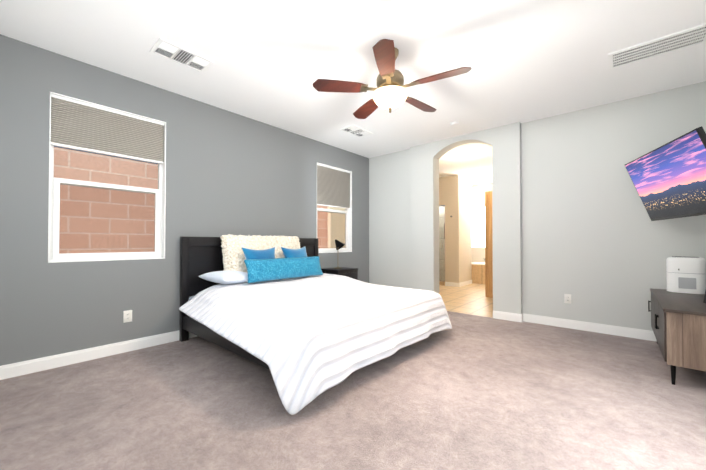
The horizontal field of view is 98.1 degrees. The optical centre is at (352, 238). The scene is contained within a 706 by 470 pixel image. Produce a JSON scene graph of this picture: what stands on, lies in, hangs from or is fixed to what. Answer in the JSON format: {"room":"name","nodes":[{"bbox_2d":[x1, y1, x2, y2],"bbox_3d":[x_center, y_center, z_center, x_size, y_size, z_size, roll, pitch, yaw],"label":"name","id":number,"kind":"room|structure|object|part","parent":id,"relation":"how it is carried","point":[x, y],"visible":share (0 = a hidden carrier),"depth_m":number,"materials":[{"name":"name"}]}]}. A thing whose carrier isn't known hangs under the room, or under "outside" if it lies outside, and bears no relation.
{"room":"bedroom","nodes":[
{"label":"bedroom","id":0,"kind":"room"},
{"bbox_2d":[0,34,368,365],"bbox_3d":[-1.428,-0.237,4.125,0.160,2.740,5.390,-1,-1,41],"label":"wall","id":1,"kind":"structure","parent":0,"point":[229,172],"depth_m":3.11,"materials":[{"name":"grey paint"}]},
{"bbox_2d":[0,330,196,379],"bbox_3d":[-1.352,1.078,4.062,0.015,0.108,5.100,-1,-1,41],"label":"baseboard","id":2,"kind":"structure","parent":1,"relation":"attached to","point":[7,371],"depth_m":2.79,"materials":[{"name":"white wood"}]},
{"bbox_2d":[48,92,165,262],"bbox_3d":[-2.383,-0.530,3.030,0.157,1.480,0.900,-1,-1,41],"label":"window","id":3,"kind":"structure","parent":1,"relation":"in","point":[54,217],"depth_m":2.97,"materials":[{"name":"white plastic"}]},
{"bbox_2d":[51,94,163,163],"bbox_3d":[-2.363,-1.042,3.019,0.045,0.439,0.880,-1,-1,41],"label":"window blind","id":4,"kind":"object","parent":3,"relation":"attached to","point":[79,125],"visible":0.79,"depth_m":2.96,"materials":[{"name":"white fabric"}]},
{"bbox_2d":[123,310,131,322],"bbox_3d":[-2.240,0.770,3.049,0.010,0.116,0.072,-1,-1,41],"label":"outlet","id":5,"kind":"object","parent":1,"relation":"attached to","point":[127,315],"visible":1,"depth_m":3.05,"materials":[{"name":"white plastic"}]},
{"bbox_2d":[317,162,351,252],"bbox_3d":[-0.364,-0.502,5.349,0.157,1.480,0.870,-1,-1,41],"label":"window","id":6,"kind":"structure","parent":1,"relation":"in","point":[348,230],"depth_m":5.53,"materials":[{"name":"white plastic"}]},
{"bbox_2d":[317,164,349,208],"bbox_3d":[-0.344,-0.894,5.336,0.045,0.679,0.850,-1,-1,41],"label":"window blind","id":7,"kind":"object","parent":6,"relation":"attached to","point":[333,187],"visible":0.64,"depth_m":5.31,"materials":[{"name":"white fabric"}]},
{"bbox_2d":[328,207,344,247],"bbox_3d":[0.818,-0.185,8.486,0.100,2.740,4.140,-1,-1,41],"label":"wall","id":8,"kind":"structure","parent":0,"point":[331,230],"depth_m":7.01,"materials":[{"name":"beige paint"}]},
{"bbox_2d":[0,311,705,469],"bbox_3d":[0.303,1.145,2.601,4.750,0.060,5.390,-1,-1,41],"label":"floor carpet","id":9,"kind":"object","parent":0,"point":[470,392],"visible":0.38,"depth_m":1.97,"materials":[{"name":"beige carpet"}]},
{"bbox_2d":[179,234,451,414],"bbox_3d":[-0.408,0.532,3.401,2.256,1.184,2.423,-1,-1,41],"label":"bed","id":10,"kind":"object","parent":9,"relation":"on","point":[295,320],"visible":1,"depth_m":2.79,"materials":[{"name":"white fabric"}]},
{"bbox_3d":[-0.461,0.550,3.452,2.110,1.150,2.010,-1,-1,41],"label":"frame","id":11,"kind":"part","parent":10,"relation":"part of","materials":[{"name":"black wood"}]},
{"bbox_2d":[321,267,357,279],"bbox_3d":[-0.216,0.814,5.013,0.445,0.660,0.480,-1,-1,41],"label":"nightstand","id":12,"kind":"object","parent":9,"relation":"on","point":[349,272],"visible":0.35,"depth_m":4.89,"materials":[{"name":"black wood"}]},
{"bbox_2d":[334,239,344,268],"bbox_3d":[-0.219,0.245,5.030,0.177,0.476,0.166,-1,-1,41],"label":"table lamp","id":13,"kind":"object","parent":12,"relation":"on","point":[339,244],"visible":1,"depth_m":5.00,"materials":[{"name":"black metal"}]},
{"bbox_2d":[648,288,705,384],"bbox_3d":[2.985,0.826,2.699,0.487,0.580,1.386,-1,-1,41],"label":"tv stand","id":14,"kind":"object","parent":9,"relation":"on","point":[678,323],"visible":0.98,"depth_m":2.30,"materials":[{"name":"brown wood"}]},
{"bbox_2d":[666,256,705,293],"bbox_3d":[3.379,0.361,3.113,0.270,0.358,0.202,-1,-1,41],"label":"air purifier","id":15,"kind":"object","parent":14,"relation":"on","point":[685,274],"visible":1,"depth_m":3.04,"materials":[{"name":"white plastic"}]},
{"bbox_2d":[0,0,705,185],"bbox_3d":[1.275,-1.661,4.619,5.890,0.120,9.660,-1,-1,41],"label":"ceiling","id":16,"kind":"structure","parent":0,"point":[524,60],"depth_m":2.70,"materials":[{"name":"white paint"}]},
{"bbox_2d":[149,37,214,72],"bbox_3d":[-1.511,-1.617,2.721,0.270,0.014,0.440,-1,-1,41],"label":"ceiling vent","id":17,"kind":"object","parent":16,"relation":"in","point":[173,52],"visible":0.98,"depth_m":2.71,"materials":[{"name":"white metal"}]},
{"bbox_2d":[340,125,372,137],"bbox_3d":[0.057,-1.595,4.552,0.270,0.014,0.440,-1,-1,41],"label":"ceiling vent","id":18,"kind":"object","parent":16,"relation":"in","point":[357,131],"visible":1,"depth_m":4.54,"materials":[{"name":"white metal"}]},
{"bbox_2d":[313,39,471,118],"bbox_3d":[0.363,-1.357,2.676,1.268,0.534,1.248,-1,-1,41],"label":"ceiling fan","id":19,"kind":"object","parent":16,"relation":"hanging from","point":[390,93],"visible":1,"depth_m":2.57,"materials":[{"name":"brown wood"}]},
{"bbox_2d":[450,121,458,125],"bbox_3d":[1.404,-1.589,4.241,0.116,0.032,0.116,-1,-1,41],"label":"smoke detector","id":20,"kind":"object","parent":16,"relation":"attached to","point":[455,123],"visible":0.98,"depth_m":4.21,"materials":[{"name":"white plastic"}]},
{"bbox_2d":[608,23,705,69],"bbox_3d":[2.573,-1.618,2.600,0.620,0.014,0.320,-1,-1,41],"label":"ceiling vent","id":21,"kind":"object","parent":16,"relation":"in","point":[676,41],"visible":1,"depth_m":2.58,"materials":[{"name":"white metal"}]},
{"bbox_2d":[439,175,460,282],"bbox_3d":[1.894,-0.189,8.153,1.920,2.740,0.110,-1,-1,41],"label":"wall","id":22,"kind":"structure","parent":0,"point":[460,197],"depth_m":7.59,"materials":[{"name":"beige paint"}]},
{"bbox_2d":[439,205,444,285],"bbox_3d":[2.104,0.164,7.964,0.654,2.030,0.093,-1,-1,41],"label":"shower door","id":23,"kind":"structure","parent":22,"relation":"attached to","point":[441,282],"depth_m":7.79,"materials":[{"name":"clear glass"}]},
{"bbox_2d":[461,176,471,281],"bbox_3d":[2.852,-0.192,7.883,0.120,2.740,0.740,-1,-1,41],"label":"wall","id":24,"kind":"structure","parent":0,"point":[466,188],"depth_m":7.85,"materials":[{"name":"beige paint"}]},
{"bbox_2d":[445,280,471,286],"bbox_3d":[2.730,1.128,7.891,0.365,0.100,0.864,-1,-1,41],"label":"baseboard","id":25,"kind":"structure","parent":24,"relation":"attached to","point":[453,284],"depth_m":7.61,"materials":[{"name":"white wood"}]},
{"bbox_2d":[472,184,491,261],"bbox_3d":[3.927,-0.183,8.631,4.600,2.740,0.100,-1,-1,41],"label":"wall","id":26,"kind":"structure","parent":0,"point":[478,191],"depth_m":8.83,"materials":[{"name":"beige paint"}]},
{"bbox_2d":[471,207,484,246],"bbox_3d":[3.881,-0.339,8.603,1.130,1.150,0.003,-1,-1,41],"label":"bathroom window","id":27,"kind":"structure","parent":26,"relation":"in","point":[477,226],"depth_m":8.84,"materials":[{"name":"white glass"}]},
{"bbox_2d":[369,81,705,330],"bbox_3d":[2.064,-0.232,4.519,4.590,2.740,0.210,-1,-1,41],"label":"wall","id":28,"kind":"structure","parent":0,"point":[570,215],"depth_m":3.94,"materials":[{"name":"grey paint"}]},
{"bbox_2d":[493,310,522,322],"bbox_3d":[2.156,1.081,4.286,0.375,0.108,0.035,-1,-1,41],"label":"baseboard","id":29,"kind":"structure","parent":28,"relation":"attached to","point":[515,317],"depth_m":4.26,"materials":[{"name":"white wood"}]},
{"bbox_2d":[564,294,570,303],"bbox_3d":[2.726,0.760,3.889,0.072,0.116,0.010,-1,-1,41],"label":"outlet","id":30,"kind":"object","parent":28,"relation":"attached to","point":[567,298],"visible":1,"depth_m":3.89,"materials":[{"name":"white plastic"}]},
{"bbox_2d":[523,313,656,341],"bbox_3d":[2.980,1.073,3.652,1.730,0.108,0.030,-1,-1,41],"label":"baseboard","id":31,"kind":"structure","parent":28,"relation":"attached to","point":[565,323],"depth_m":3.72,"materials":[{"name":"white wood"}]},
{"bbox_3d":[1.991,-0.274,1.062,0.160,2.740,5.260,-1,-1,41],"label":"wall","id":32,"kind":"structure","parent":0,"visible":0},
{"bbox_2d":[625,126,705,220],"bbox_3d":[2.869,-0.375,2.706,0.689,0.885,1.156,-1,-1,41],"label":"tv","id":33,"kind":"object","parent":32,"relation":"attached to","point":[668,179],"visible":1,"depth_m":2.67,"materials":[{"name":"black"}]},
{"bbox_3d":[-2.153,1.312,4.492,1.440,0.150,12.500,-1,-1,41],"label":"ground","id":34,"kind":"structure","parent":0,"visible":0},
{"bbox_2d":[54,147,327,253],"bbox_3d":[-2.583,0.132,4.880,0.200,2.420,12.500,-1,-1,41],"label":"wall","id":35,"kind":"structure","parent":34,"relation":"on","point":[70,160],"depth_m":4.00,"materials":[{"name":"brick"}]},
{"label":"outside","id":36,"kind":"structure","parent":0,"visible":0},
{"bbox_2d":[439,283,492,317],"bbox_3d":[2.489,1.197,6.962,4.400,0.060,4.480,-1,-1,41],"label":"floor","id":37,"kind":"structure","parent":36,"point":[471,299],"depth_m":5.83,"materials":[{"name":"beige tile"}]},
{"bbox_2d":[439,206,444,280],"bbox_3d":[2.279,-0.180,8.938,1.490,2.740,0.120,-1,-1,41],"label":"shower stall","id":38,"kind":"object","parent":37,"relation":"on","point":[441,249],"depth_m":8.71,"materials":[{"name":"grey tile"}]},
{"bbox_2d":[472,258,484,283],"bbox_3d":[3.603,0.858,8.292,1.300,0.650,0.814,-1,-1,41],"label":"bathtub","id":39,"kind":"object","parent":37,"relation":"on","point":[478,272],"visible":0.38,"depth_m":8.06,"materials":[{"name":"beige tile"}]},
{"bbox_2d":[485,191,492,297],"bbox_3d":[3.058,0.107,6.125,0.615,2.100,0.615,-1,-1,41],"label":"tall cabinet","id":40,"kind":"object","parent":37,"relation":"on","point":[488,250],"visible":0.23,"depth_m":6.05,"materials":[{"name":"brown wood"}]}
]}

